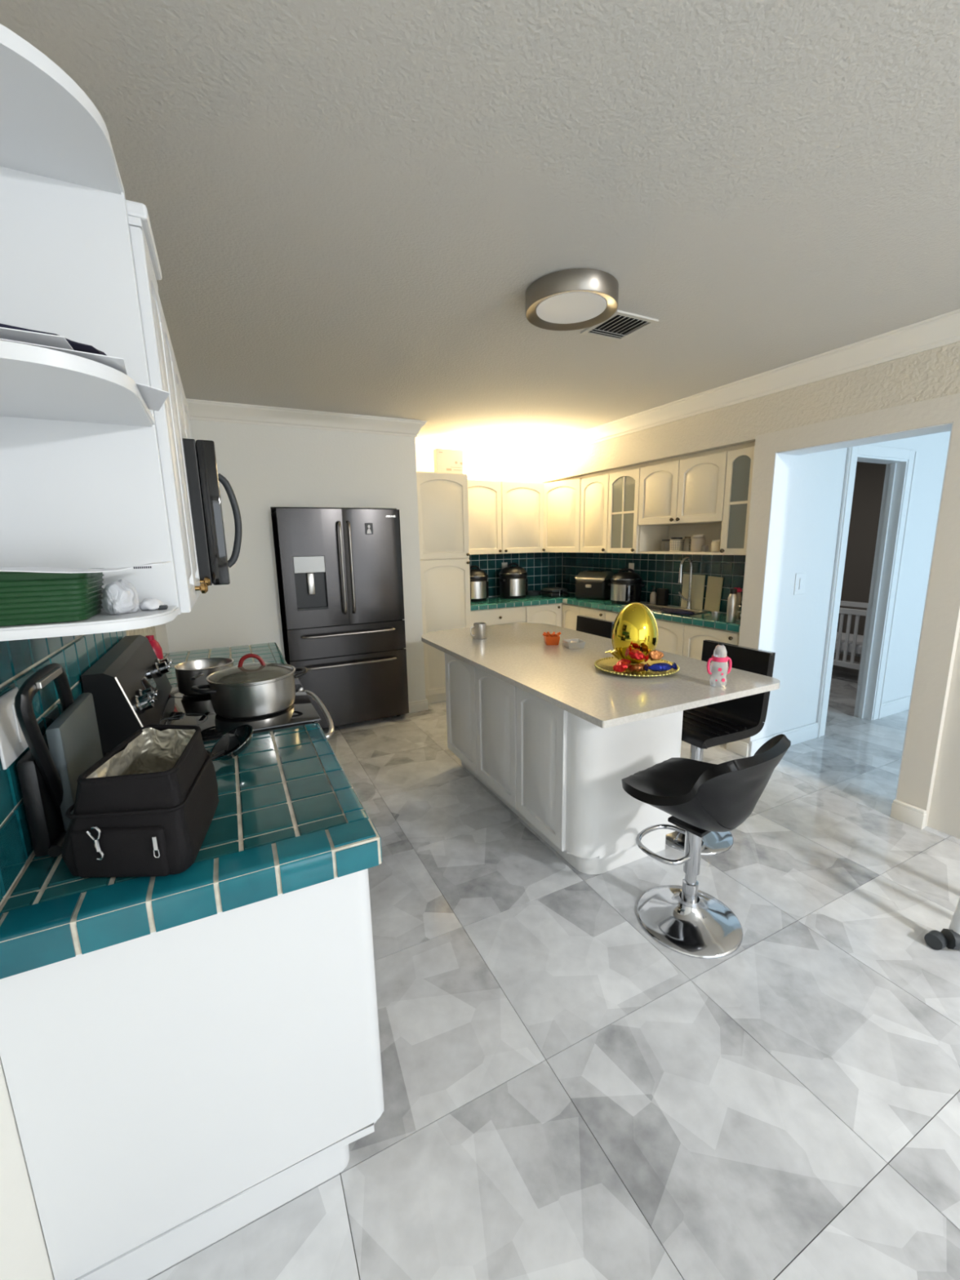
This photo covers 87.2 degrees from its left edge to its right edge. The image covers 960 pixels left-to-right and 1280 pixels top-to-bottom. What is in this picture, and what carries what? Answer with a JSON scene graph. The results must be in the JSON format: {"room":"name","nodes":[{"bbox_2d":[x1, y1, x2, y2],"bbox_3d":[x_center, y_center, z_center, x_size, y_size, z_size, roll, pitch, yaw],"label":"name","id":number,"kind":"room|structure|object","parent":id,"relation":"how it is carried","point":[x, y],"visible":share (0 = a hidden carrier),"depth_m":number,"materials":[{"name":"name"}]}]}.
{"room":"kitchen","nodes":[
{"label":"kitchen","id":0,"kind":"room"},
{"bbox_2d":[0,623,169,1279],"bbox_3d":[-0.740,0.190,0.455,0.133,2.460,7.000,-6,12,-26],"label":"wall","id":1,"kind":"structure","parent":0,"point":[24,1253],"depth_m":0.95,"materials":[{"name":"white paint"}]},
{"bbox_2d":[0,686,28,769],"bbox_3d":[-0.925,0.170,0.995,0.008,0.130,0.130,-6,12,-26],"label":"wall outlet","id":2,"kind":"object","parent":1,"relation":"attached to","point":[13,743],"visible":0.79,"depth_m":0.98,"materials":[{"name":"white plastic"}]},
{"bbox_2d":[11,702,25,742],"bbox_3d":[-0.934,0.166,1.020,0.003,0.080,0.025,-6,12,-26],"label":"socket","id":3,"kind":"object","parent":2,"relation":"attached to","point":[19,735],"depth_m":1.01,"materials":[{"name":"white plastic"}]},
{"bbox_2d":[0,23,180,641],"bbox_3d":[-0.708,-0.394,0.759,0.331,0.785,0.375,-6,12,-26],"label":"shelf","id":4,"kind":"object","parent":1,"relation":"attached to","point":[82,486],"visible":0.99,"depth_m":0.90,"materials":[{"name":"white wood"}]},
{"bbox_2d":[0,568,103,626],"bbox_3d":[-0.765,-0.076,0.862,0.191,0.081,0.161,-6,12,-26],"label":"plastic basket","id":5,"kind":"object","parent":4,"relation":"on","point":[25,597],"visible":0.96,"depth_m":0.81,"materials":[{"name":"green plastic"}]},
{"bbox_2d":[0,560,170,573],"bbox_3d":[-0.693,-0.117,0.831,0.305,0.011,0.151,-6,12,-26],"label":"paper sheet","id":6,"kind":"object","parent":5,"relation":"on","point":[24,569],"visible":1,"depth_m":0.82,"materials":[{"name":"white paper"}]},
{"bbox_2d":[102,579,139,614],"bbox_3d":[-0.671,-0.082,0.939,0.056,0.062,0.092,-6,12,-26],"label":"plastic bag","id":7,"kind":"object","parent":4,"relation":"on","point":[120,597],"visible":1,"depth_m":0.91,"materials":[{"name":"white plastic"}]},
{"bbox_2d":[139,598,164,610],"bbox_3d":[-0.642,-0.070,0.983,0.040,0.021,0.060,-3,11,-9],"label":"crumpled paper","id":8,"kind":"object","parent":4,"relation":"on","point":[150,604],"visible":0.99,"depth_m":0.97,"materials":[{"name":"white paper"}]},
{"bbox_2d":[135,382,169,410],"bbox_3d":[-0.645,-0.400,0.792,0.273,0.008,0.172,-11,15,-41],"label":"paper sheet","id":9,"kind":"object","parent":4,"relation":"on","point":[154,398],"visible":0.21,"depth_m":0.85,"materials":[{"name":"white paper"}]},
{"bbox_2d":[0,338,127,375],"bbox_3d":[-0.678,-0.386,0.690,0.333,0.003,0.193,-8,13,-33],"label":"paper sheet","id":10,"kind":"object","parent":9,"relation":"on","point":[117,363],"visible":0.2,"depth_m":0.69,"materials":[{"name":"white paper"}]},
{"bbox_2d":[0,327,73,350],"bbox_3d":[-0.692,-0.396,0.676,0.250,0.003,0.185,-6,12,-26],"label":"paper sheet","id":11,"kind":"object","parent":10,"relation":"on","point":[52,340],"visible":0.25,"depth_m":0.66,"materials":[{"name":"white paper"}]},
{"bbox_2d":[0,323,106,355],"bbox_3d":[-0.660,-0.416,0.709,0.240,0.021,0.150,-6,12,-26],"label":"folded cloth","id":12,"kind":"object","parent":11,"relation":"on","point":[77,346],"visible":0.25,"depth_m":0.70,"materials":[{"name":"black fabric"}]},
{"bbox_2d":[125,200,208,613],"bbox_3d":[-0.830,-0.442,1.058,0.379,0.770,0.274,-6,12,-26],"label":"upper cabinet","id":13,"kind":"object","parent":1,"relation":"attached to","point":[146,261],"visible":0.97,"depth_m":1.03,"materials":[{"name":"white wood"}]},
{"bbox_2d":[169,337,191,439],"bbox_3d":[-1.192,-0.776,1.724,0.379,0.270,0.770,-6,12,-26],"label":"upper cabinet","id":14,"kind":"object","parent":1,"relation":"attached to","point":[182,402],"visible":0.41,"depth_m":1.67,"materials":[{"name":"white wood"}]},
{"bbox_2d":[182,438,242,585],"bbox_3d":[-1.135,-0.430,1.812,0.484,0.437,0.758,-6,12,-26],"label":"microwave","id":15,"kind":"object","parent":14,"relation":"attached to","point":[203,477],"visible":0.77,"depth_m":1.55,"materials":[{"name":"black metal"}]},
{"bbox_2d":[158,294,210,599],"bbox_3d":[-0.953,-0.466,1.305,0.379,0.728,0.276,-6,12,-26],"label":"upper cabinet","id":16,"kind":"object","parent":1,"relation":"attached to","point":[206,580],"visible":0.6,"depth_m":1.37,"materials":[{"name":"white wood"}]},
{"bbox_2d":[165,419,425,702],"bbox_3d":[-1.597,-0.535,4.267,2.020,2.460,0.810,-6,12,-26],"label":"wall","id":17,"kind":"structure","parent":0,"point":[267,468],"depth_m":3.80,"materials":[{"name":"white paint"}]},
{"bbox_2d":[186,398,426,436],"bbox_3d":[-1.340,-1.622,3.691,2.000,0.115,0.080,-6,12,-26],"label":"trim","id":18,"kind":"structure","parent":17,"relation":"attached to","point":[198,410],"depth_m":3.69,"materials":[{"name":"white wood"}]},
{"bbox_2d":[408,699,428,713],"bbox_3d":[-0.566,0.597,4.530,0.205,0.100,0.016,-6,12,-26],"label":"baseboard","id":19,"kind":"structure","parent":17,"relation":"attached to","point":[420,705],"depth_m":4.53,"materials":[{"name":"white"}]},
{"bbox_2d":[0,0,959,448],"bbox_3d":[2.321,-1.486,2.123,7.500,0.080,7.950,-6,12,-26],"label":"ceiling","id":20,"kind":"structure","parent":0,"point":[353,206],"depth_m":1.39,"materials":[{"name":"grey paint"}]},
{"bbox_2d":[525,268,618,330],"bbox_3d":[0.363,-1.347,2.009,0.364,0.074,0.364,-6,12,-26],"label":"ceiling lamp","id":21,"kind":"object","parent":20,"relation":"attached to","point":[571,299],"visible":1,"depth_m":1.94,"materials":[{"name":"silver metal"}]},
{"bbox_2d":[536,291,606,324],"bbox_3d":[0.364,-1.325,2.013,0.277,0.005,0.277,-6,12,-26],"label":"diffuser","id":22,"kind":"object","parent":21,"relation":"attached to","point":[560,307],"depth_m":2.01,"materials":[{"name":"white plastic"}]},
{"bbox_2d":[580,310,658,342],"bbox_3d":[0.641,-1.446,2.333,0.240,0.015,0.255,-6,12,-26],"label":"ceiling vent","id":23,"kind":"object","parent":20,"relation":"in","point":[621,325],"visible":0.98,"depth_m":2.33,"materials":[{"name":"silver metal"}]},
{"bbox_2d":[415,440,562,596],"bbox_3d":[0.095,-0.805,5.494,2.130,2.460,0.113,-6,12,-26],"label":"wall","id":24,"kind":"structure","parent":0,"point":[544,570],"depth_m":5.40,"materials":[{"name":"white paint"}]},
{"bbox_2d":[467,480,543,555],"bbox_3d":[0.156,-1.248,5.183,1.002,0.710,0.365,-6,12,-26],"label":"upper cabinet","id":25,"kind":"object","parent":24,"relation":"attached to","point":[504,517],"visible":0.88,"depth_m":5.07,"materials":[{"name":"beige wood"}]},
{"bbox_2d":[467,475,533,482],"bbox_3d":[0.129,-1.631,5.138,0.930,0.058,0.060,-6,12,-26],"label":"lamp","id":26,"kind":"object","parent":25,"relation":"on","point":[469,477],"visible":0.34,"depth_m":5.15,"materials":[{"name":"white"}]},
{"bbox_2d":[146,657,959,1279],"bbox_3d":[2.490,0.972,2.697,7.806,0.050,8.010,-6,12,-26],"label":"floor","id":27,"kind":"structure","parent":0,"point":[570,1093],"depth_m":1.48,"materials":[{"name":"grey tile"}]},
{"bbox_2d":[0,868,384,1279],"bbox_3d":[-0.684,0.850,1.393,0.671,0.802,0.786,-6,12,-26],"label":"base cabinet","id":28,"kind":"object","parent":27,"relation":"on","point":[171,1090],"visible":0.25,"depth_m":1.01,"materials":[{"name":"white wood"}]},
{"bbox_2d":[0,723,382,979],"bbox_3d":[-0.687,0.424,1.303,0.662,0.068,0.803,-6,12,-26],"label":"countertop","id":29,"kind":"structure","parent":28,"relation":"on","point":[287,817],"depth_m":1.02,"materials":[{"name":"tile"}]},
{"bbox_2d":[13,662,102,857],"bbox_3d":[-0.937,0.234,1.121,0.074,0.382,0.427,-6,12,-26],"label":"grill","id":30,"kind":"object","parent":29,"relation":"on","point":[48,773],"visible":0.91,"depth_m":1.05,"materials":[{"name":"black metal"}]},
{"bbox_2d":[62,724,218,877],"bbox_3d":[-0.708,0.323,1.069,0.240,0.218,0.355,-4,11,-15],"label":"cooler bag","id":31,"kind":"object","parent":29,"relation":"on","point":[146,807],"visible":1,"depth_m":0.94,"materials":[{"name":"black fabric"}]},
{"bbox_2d":[210,724,253,760],"bbox_3d":[-0.770,0.313,1.431,0.117,0.078,0.250,8,14,40],"label":"spoon rest","id":32,"kind":"object","parent":29,"relation":"on","point":[237,740],"visible":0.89,"depth_m":1.50,"materials":[{"name":"black metal"}]},
{"bbox_2d":[80,635,333,756],"bbox_3d":[-0.988,0.551,2.056,0.732,1.110,0.744,-6,12,-26],"label":"range cooker","id":33,"kind":"object","parent":27,"relation":"on","point":[131,689],"visible":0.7,"depth_m":1.75,"materials":[{"name":"black metal"}]},
{"bbox_2d":[173,657,233,696],"bbox_3d":[-1.155,0.166,2.122,0.228,0.117,0.336,-6,12,-26],"label":"saucepan","id":34,"kind":"object","parent":33,"relation":"on","point":[190,673],"visible":0.78,"depth_m":2.08,"materials":[{"name":"silver metal"}]},
{"bbox_2d":[158,672,320,740],"bbox_3d":[-1.008,0.255,1.991,0.615,0.012,0.744,-6,12,-26],"label":"cooktop","id":35,"kind":"object","parent":33,"relation":"in","point":[177,708],"depth_m":1.83,"materials":[{"name":"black metal"}]},
{"bbox_2d":[191,653,307,719],"bbox_3d":[-0.856,0.155,1.901,0.306,0.212,0.346,1,11,10],"label":"stock pot","id":36,"kind":"object","parent":33,"relation":"on","point":[260,689],"visible":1,"depth_m":1.80,"materials":[{"name":"silver metal"}]},
{"bbox_2d":[304,689,333,738],"bbox_3d":[-0.705,0.588,2.205,0.104,0.670,0.720,-6,12,-26],"label":"handle","id":37,"kind":"object","parent":33,"relation":"in","point":[331,726],"depth_m":2.07,"materials":[{"name":"silver metal"}]},
{"bbox_2d":[271,508,408,728],"bbox_3d":[-1.202,-0.196,4.323,0.925,1.756,0.856,-6,12,-26],"label":"refrigerator","id":38,"kind":"object","parent":27,"relation":"on","point":[340,586],"visible":0.92,"depth_m":3.98,"materials":[{"name":"black metal"}]},
{"bbox_2d":[416,471,471,703],"bbox_3d":[-0.447,-0.487,4.862,0.510,2.094,0.641,-6,12,-26],"label":"pantry cabinet","id":39,"kind":"object","parent":27,"relation":"on","point":[442,499],"visible":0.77,"depth_m":4.56,"materials":[{"name":"beige wood"}]},
{"bbox_2d":[433,448,463,473],"bbox_3d":[-0.293,-1.649,4.704,0.264,0.238,0.081,-6,12,-26],"label":"cardboard box","id":40,"kind":"object","parent":39,"relation":"on","point":[445,460],"visible":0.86,"depth_m":4.66,"materials":[{"name":"beige cardboard"}]},
{"bbox_2d":[439,451,462,471],"bbox_3d":[-0.269,-1.653,4.670,0.234,0.161,0.001,-6,12,-26],"label":"print","id":41,"kind":"object","parent":40,"relation":"attached to","point":[448,460],"depth_m":4.67,"materials":[{"name":"beige paper"}]},
{"bbox_2d":[471,602,563,626],"bbox_3d":[0.299,0.035,5.362,1.150,0.852,0.594,-6,12,-26],"label":"base cabinet","id":42,"kind":"object","parent":27,"relation":"on","point":[548,614],"visible":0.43,"depth_m":5.07,"materials":[{"name":"beige wood"}]},
{"bbox_2d":[444,653,683,875],"bbox_3d":[0.354,0.521,2.858,0.588,0.851,1.435,-6,12,-26],"label":"base cabinet","id":43,"kind":"object","parent":27,"relation":"on","point":[562,773],"visible":0.78,"depth_m":2.30,"materials":[{"name":"white wood"}]},
{"bbox_2d":[421,622,780,728],"bbox_3d":[0.427,0.078,2.825,1.005,0.027,1.995,-6,12,-26],"label":"countertop","id":44,"kind":"structure","parent":43,"relation":"on","point":[517,654],"depth_m":2.27,"materials":[{"name":"white stone"}]},
{"bbox_2d":[469,622,486,639],"bbox_3d":[-0.009,-0.059,3.240,0.104,0.098,0.084,0,11,6],"label":"mug","id":45,"kind":"object","parent":44,"relation":"on","point":[479,628],"visible":1,"depth_m":3.21,"materials":[{"name":"grey"}]},
{"bbox_2d":[542,631,560,644],"bbox_3d":[0.430,-0.013,3.022,0.113,0.076,0.113,-6,12,-26],"label":"box","id":46,"kind":"object","parent":44,"relation":"on","point":[549,639],"visible":1,"depth_m":2.99,"materials":[{"name":"orange plastic"}]},
{"bbox_2d":[562,638,585,648],"bbox_3d":[0.544,0.023,2.922,0.102,0.038,0.102,-3,11,-10],"label":"clear container","id":47,"kind":"object","parent":44,"relation":"on","point":[578,643],"visible":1,"depth_m":2.88,"materials":[{"name":"white plastic"}]},
{"bbox_2d":[594,656,679,677],"bbox_3d":[0.745,0.127,2.407,0.389,0.023,0.388,-6,12,-26],"label":"serving tray","id":48,"kind":"object","parent":44,"relation":"on","point":[606,664],"visible":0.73,"depth_m":2.38,"materials":[{"name":"gold metal"}]},
{"bbox_2d":[613,658,631,671],"bbox_3d":[0.658,0.118,2.339,0.063,0.050,0.124,5,13,29],"label":"candy","id":49,"kind":"object","parent":48,"relation":"on","point":[621,665],"visible":1,"depth_m":2.30,"materials":[{"name":"red plastic"}]},
{"bbox_2d":[604,602,657,663],"bbox_3d":[0.736,-0.032,2.455,0.246,0.305,0.210,-1,11,-2],"label":"egg","id":50,"kind":"object","parent":48,"relation":"on","point":[635,626],"visible":0.88,"depth_m":2.38,"materials":[{"name":"gold metal"}]},
{"bbox_2d":[628,662,650,671],"bbox_3d":[0.735,0.126,2.317,0.087,0.037,0.049,-4,11,-15],"label":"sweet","id":51,"kind":"object","parent":48,"relation":"on","point":[639,667],"visible":0.7,"depth_m":2.30,"materials":[{"name":"orange plastic"}]},
{"bbox_2d":[625,647,648,662],"bbox_3d":[0.719,0.070,2.308,0.100,0.068,0.061,-1,11,1],"label":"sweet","id":52,"kind":"object","parent":51,"relation":"on","point":[634,654],"visible":1,"depth_m":2.29,"materials":[{"name":"red plastic"}]},
{"bbox_2d":[644,662,677,671],"bbox_3d":[0.819,0.125,2.289,0.136,0.041,0.058,-2,11,-6],"label":"candy","id":53,"kind":"object","parent":48,"relation":"on","point":[659,667],"visible":1,"depth_m":2.27,"materials":[{"name":"blue plastic"}]},
{"bbox_2d":[706,642,732,687],"bbox_3d":[1.000,0.100,2.105,0.086,0.182,0.068,-10,14,-38],"label":"baby bottle","id":54,"kind":"object","parent":44,"relation":"on","point":[719,668],"visible":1,"depth_m":2.09,"materials":[{"name":"white plastic"}]},
{"bbox_2d":[576,615,613,639],"bbox_3d":[0.622,0.342,3.481,0.461,0.957,0.390,-6,12,-26],"label":"bar stool","id":55,"kind":"object","parent":27,"relation":"on","point":[598,627],"visible":0.07,"depth_m":3.46,"materials":[{"name":"black leather"}]},
{"bbox_2d":[561,602,739,660],"bbox_3d":[1.367,0.131,4.764,0.417,0.852,2.631,-6,12,-26],"label":"base cabinet","id":56,"kind":"object","parent":27,"relation":"on","point":[683,639],"visible":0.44,"depth_m":3.97,"materials":[{"name":"beige wood"}]},
{"bbox_2d":[470,592,741,631],"bbox_3d":[0.891,-0.257,4.449,1.471,0.050,2.627,-6,12,-26],"label":"countertop","id":57,"kind":"structure","parent":56,"relation":"on","point":[704,619],"depth_m":4.80,"materials":[{"name":"teal tile"}]},
{"bbox_2d":[469,564,488,601],"bbox_3d":[-0.056,-0.584,5.158,0.286,0.356,0.282,-1,11,3],"label":"pressure cooker","id":58,"kind":"object","parent":57,"relation":"on","point":[479,588],"visible":0.66,"depth_m":5.05,"materials":[{"name":"silver metal"}]},
{"bbox_2d":[498,562,528,599],"bbox_3d":[0.355,-0.636,5.357,0.307,0.366,0.303,-2,11,-4],"label":"pressure cooker","id":59,"kind":"object","parent":57,"relation":"on","point":[513,580],"visible":1,"depth_m":5.25,"materials":[{"name":"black metal"}]},
{"bbox_2d":[541,586,567,596],"bbox_3d":[0.808,-0.516,5.428,0.210,0.083,0.218,-6,12,-26],"label":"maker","id":60,"kind":"object","parent":57,"relation":"on","point":[556,591],"visible":1,"depth_m":5.36,"materials":[{"name":"black plastic"}]},
{"bbox_2d":[574,570,613,599],"bbox_3d":[1.179,-0.567,5.146,0.340,0.276,0.322,8,14,39],"label":"fryer","id":61,"kind":"object","parent":57,"relation":"on","point":[589,584],"visible":0.87,"depth_m":5.03,"materials":[{"name":"black plastic"}]},
{"bbox_2d":[608,568,644,604],"bbox_3d":[1.373,-0.511,4.735,0.288,0.321,0.292,-3,11,-11],"label":"pressure cooker","id":62,"kind":"object","parent":57,"relation":"on","point":[625,587],"visible":0.97,"depth_m":4.63,"materials":[{"name":"black metal"}]},
{"bbox_2d":[656,588,668,605],"bbox_3d":[1.630,-0.384,4.505,0.048,0.149,0.100,-6,12,-26],"label":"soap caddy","id":63,"kind":"object","parent":57,"relation":"on","point":[662,594],"visible":0.98,"depth_m":4.47,"materials":[{"name":"black plastic"}]},
{"bbox_2d":[622,603,707,615],"bbox_3d":[1.555,-0.201,4.308,0.270,0.141,0.700,-6,12,-26],"label":"sink","id":64,"kind":"object","parent":57,"relation":"in","point":[651,606],"visible":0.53,"depth_m":4.28,"materials":[{"name":"silver metal"}]},
{"bbox_2d":[660,608,694,614],"bbox_3d":[1.559,-0.228,3.981,0.118,0.037,0.332,-6,12,-26],"label":"cloth","id":65,"kind":"object","parent":64,"relation":"on","point":[675,611],"visible":1,"depth_m":3.94,"materials":[{"name":"black fabric"}]},
{"bbox_2d":[677,556,693,609],"bbox_3d":[1.689,-0.474,4.211,0.147,0.435,0.122,-6,12,-26],"label":"faucet","id":66,"kind":"object","parent":57,"relation":"on","point":[680,573],"visible":1,"depth_m":4.17,"materials":[{"name":"silver metal"}]},
{"bbox_2d":[680,573,705,610],"bbox_3d":[1.785,-0.404,4.227,0.018,0.290,0.220,-6,12,-26],"label":"cutting board","id":67,"kind":"object","parent":57,"relation":"on","point":[698,580],"visible":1,"depth_m":4.20,"materials":[{"name":"beige wood"}]},
{"bbox_2d":[704,575,723,611],"bbox_3d":[1.876,-0.368,4.047,0.017,0.285,0.151,-6,12,-26],"label":"cutting board","id":68,"kind":"object","parent":57,"relation":"on","point":[714,584],"visible":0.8,"depth_m":4.04,"materials":[{"name":"beige wood"}]},
{"bbox_2d":[725,588,737,622],"bbox_3d":[1.770,-0.242,3.534,0.066,0.236,0.066,-6,12,-26],"label":"bottle","id":69,"kind":"object","parent":57,"relation":"on","point":[732,599],"visible":1,"depth_m":3.51,"materials":[{"name":"grey metal"}]},
{"bbox_2d":[622,733,791,959],"bbox_3d":[0.830,0.721,1.915,0.461,0.804,0.498,-9,13,-35],"label":"bar stool","id":70,"kind":"object","parent":27,"relation":"on","point":[701,798],"visible":1,"depth_m":1.90,"materials":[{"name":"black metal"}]},
{"bbox_2d":[665,640,775,855],"bbox_3d":[1.108,0.519,2.521,0.461,0.957,0.390,-6,12,-26],"label":"bar stool","id":71,"kind":"object","parent":27,"relation":"on","point":[705,726],"visible":0.42,"depth_m":2.45,"materials":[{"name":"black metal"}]},
{"bbox_2d":[832,600,868,684],"bbox_3d":[3.843,-0.073,5.712,0.660,0.799,1.290,-6,12,-26],"label":"crib","id":72,"kind":"object","parent":27,"relation":"on","point":[846,643],"visible":0.1,"depth_m":5.18,"materials":[{"name":"white wood"}]},
{"bbox_2d":[924,897,959,950],"bbox_3d":[1.941,0.644,1.740,0.525,0.980,0.439,-6,12,-26],"label":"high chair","id":73,"kind":"object","parent":27,"relation":"on","point":[949,938],"visible":1,"depth_m":1.83,"materials":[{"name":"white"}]},
{"bbox_3d":[-1.397,0.587,2.823,0.692,0.799,0.956,-6,12,-26],"label":"base cabinet","id":74,"kind":"object","parent":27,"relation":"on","visible":0},
{"bbox_2d":[162,642,287,687],"bbox_3d":[-1.415,0.158,2.740,0.662,0.068,0.966,-6,12,-26],"label":"countertop","id":75,"kind":"structure","parent":74,"relation":"on","point":[269,652],"depth_m":2.95,"materials":[{"name":"tile"}]},
{"bbox_2d":[145,635,163,659],"bbox_3d":[-1.473,0.096,2.271,0.080,0.235,0.080,-6,12,-26],"label":"bottle","id":76,"kind":"object","parent":75,"relation":"on","point":[155,645],"visible":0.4,"depth_m":2.25,"materials":[{"name":"red plastic"}]},
{"bbox_2d":[561,522,746,615],"bbox_3d":[1.600,-0.508,4.762,0.133,2.100,2.640,-6,12,-26],"label":"wall","id":77,"kind":"structure","parent":0,"point":[658,571],"depth_m":4.50,"materials":[{"name":"teal tile"}]},
{"bbox_2d":[542,478,581,552],"bbox_3d":[0.895,-1.284,5.307,0.508,0.706,0.793,-6,12,-26],"label":"upper cabinet","id":78,"kind":"object","parent":77,"relation":"attached to","point":[562,499],"visible":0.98,"depth_m":5.07,"materials":[{"name":"beige wood"}]},
{"bbox_2d":[579,473,608,553],"bbox_3d":[1.213,-1.191,4.806,0.389,0.702,0.401,-6,12,-26],"label":"upper cabinet","id":79,"kind":"object","parent":77,"relation":"attached to","point":[594,495],"visible":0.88,"depth_m":4.72,"materials":[{"name":"beige wood"}]},
{"bbox_2d":[607,467,639,553],"bbox_3d":[1.387,-1.127,4.461,0.389,0.702,0.378,-6,12,-26],"label":"upper cabinet","id":80,"kind":"object","parent":77,"relation":"attached to","point":[623,528],"visible":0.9,"depth_m":4.38,"materials":[{"name":"beige wood"}]},
{"bbox_2d":[638,521,722,555],"bbox_3d":[1.681,-0.802,3.989,0.340,0.234,0.818,-6,12,-26],"label":"niche shelf","id":81,"kind":"object","parent":77,"relation":"attached to","point":[651,537],"visible":0.52,"depth_m":4.25,"materials":[{"name":"beige wood"}]},
{"bbox_2d":[669,537,684,551],"bbox_3d":[1.593,-0.775,4.084,0.109,0.110,0.109,-6,12,-26],"label":"storage jar","id":82,"kind":"object","parent":81,"relation":"on","point":[676,544],"visible":0.94,"depth_m":4.04,"materials":[{"name":"beige"}]},
{"bbox_2d":[669,540,683,550],"bbox_3d":[1.593,-0.768,4.086,0.109,0.076,0.109,-6,12,-26],"label":"print","id":83,"kind":"object","parent":82,"relation":"attached to","point":[673,544],"depth_m":4.04,"materials":[{"name":"plastic"}]},
{"bbox_2d":[690,534,705,551],"bbox_3d":[1.687,-0.748,3.898,0.098,0.125,0.098,-6,12,-26],"label":"storage jar","id":84,"kind":"object","parent":81,"relation":"on","point":[697,540],"visible":0.91,"depth_m":3.86,"materials":[{"name":"beige ceramic"}]},
{"bbox_2d":[638,450,727,525],"bbox_3d":[1.653,-1.144,3.911,0.389,0.468,0.818,-6,12,-26],"label":"upper cabinet","id":85,"kind":"object","parent":77,"relation":"attached to","point":[690,491],"visible":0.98,"depth_m":3.79,"materials":[{"name":"beige wood"}]},
{"bbox_2d":[720,445,755,555],"bbox_3d":[1.890,-0.944,3.470,0.389,0.702,0.230,-6,12,-26],"label":"upper cabinet","id":86,"kind":"object","parent":77,"relation":"attached to","point":[740,463],"visible":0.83,"depth_m":3.41,"materials":[{"name":"beige wood"}]},
{"bbox_2d":[532,341,959,483],"bbox_3d":[2.522,-1.285,2.222,0.534,0.360,7.680,-6,12,-26],"label":"wall","id":87,"kind":"structure","parent":0,"point":[934,373],"depth_m":3.07,"materials":[{"name":"beige paint"}]},
{"bbox_2d":[555,441,755,481],"bbox_3d":[1.451,-1.476,4.323,0.325,0.025,2.305,-6,12,-26],"label":"trim","id":88,"kind":"structure","parent":87,"relation":"attached to","point":[749,444],"depth_m":3.90,"materials":[{"name":"beige wood"}]},
{"bbox_2d":[525,308,959,460],"bbox_3d":[2.245,-1.374,2.065,0.080,0.115,7.680,-6,12,-26],"label":"trim","id":89,"kind":"structure","parent":87,"relation":"attached to","point":[942,330],"depth_m":2.95,"materials":[{"name":"white wood"}]},
{"bbox_2d":[738,393,959,839],"bbox_3d":[2.987,0.145,1.223,0.220,2.118,5.040,-6,12,-26],"label":"wall","id":90,"kind":"structure","parent":0,"point":[929,781],"depth_m":2.53,"materials":[{"name":"beige paint"}]},
{"bbox_2d":[726,740,748,757],"bbox_3d":[1.803,0.747,3.529,0.016,0.100,0.160,-6,12,-26],"label":"baseboard","id":91,"kind":"structure","parent":90,"relation":"attached to","point":[739,747],"depth_m":3.51,"materials":[{"name":"white"}]},
{"bbox_2d":[748,422,953,799],"bbox_3d":[2.119,-0.112,2.951,0.219,1.995,0.859,-6,12,-26],"label":"trim","id":92,"kind":"structure","parent":90,"relation":"attached to","point":[785,464],"depth_m":3.21,"materials":[{"name":"white paint"}]},
{"bbox_2d":[889,799,926,829],"bbox_3d":[2.245,0.911,2.642,0.030,0.100,0.140,-6,12,-26],"label":"baseboard","id":93,"kind":"structure","parent":90,"relation":"attached to","point":[915,816],"depth_m":2.63,"materials":[{"name":"white wood"}]},
{"bbox_2d":[833,462,886,662],"bbox_3d":[3.025,-0.855,5.466,3.060,2.460,2.740,-6,12,-26],"label":"wall","id":94,"kind":"structure","parent":0,"point":[869,477],"depth_m":5.84,"materials":[{"name":"grey paint"}]},
{"bbox_2d":[770,431,951,735],"bbox_3d":[3.556,-0.610,4.155,3.500,2.460,0.140,-6,12,-26],"label":"wall","id":95,"kind":"structure","parent":0,"point":[820,476],"depth_m":3.59,"materials":[{"name":"white paint"}]},
{"bbox_2d":[749,735,772,756],"bbox_3d":[1.950,0.740,3.497,0.220,0.120,0.014,-6,12,-26],"label":"baseboard","id":96,"kind":"object","parent":95,"relation":"attached to","point":[756,744],"visible":0.66,"depth_m":3.46,"materials":[{"name":"white"}]},
{"bbox_2d":[771,722,817,746],"bbox_3d":[2.286,0.701,3.664,0.535,0.120,0.018,-6,12,-26],"label":"baseboard","id":97,"kind":"structure","parent":95,"relation":"attached to","point":[804,733],"depth_m":3.69,"materials":[{"name":"white"}]},
{"bbox_2d":[793,573,806,595],"bbox_3d":[2.168,-0.380,3.408,0.110,0.145,0.012,-6,12,-26],"label":"light switch","id":98,"kind":"object","parent":95,"relation":"attached to","point":[800,580],"visible":1,"depth_m":3.40,"materials":[{"name":"white plastic"}]},
{"bbox_2d":[816,444,917,737],"bbox_3d":[2.865,-0.350,3.827,0.855,2.100,0.146,-6,12,-26],"label":"trim","id":99,"kind":"structure","parent":95,"relation":"attached to","point":[900,464],"depth_m":3.85,"materials":[{"name":"white wood"}]},
{"bbox_2d":[880,695,911,717],"bbox_3d":[4.190,0.485,4.589,2.010,0.120,0.018,-6,12,-26],"label":"baseboard","id":100,"kind":"structure","parent":95,"relation":"attached to","point":[898,705],"depth_m":4.25,"materials":[{"name":"white"}]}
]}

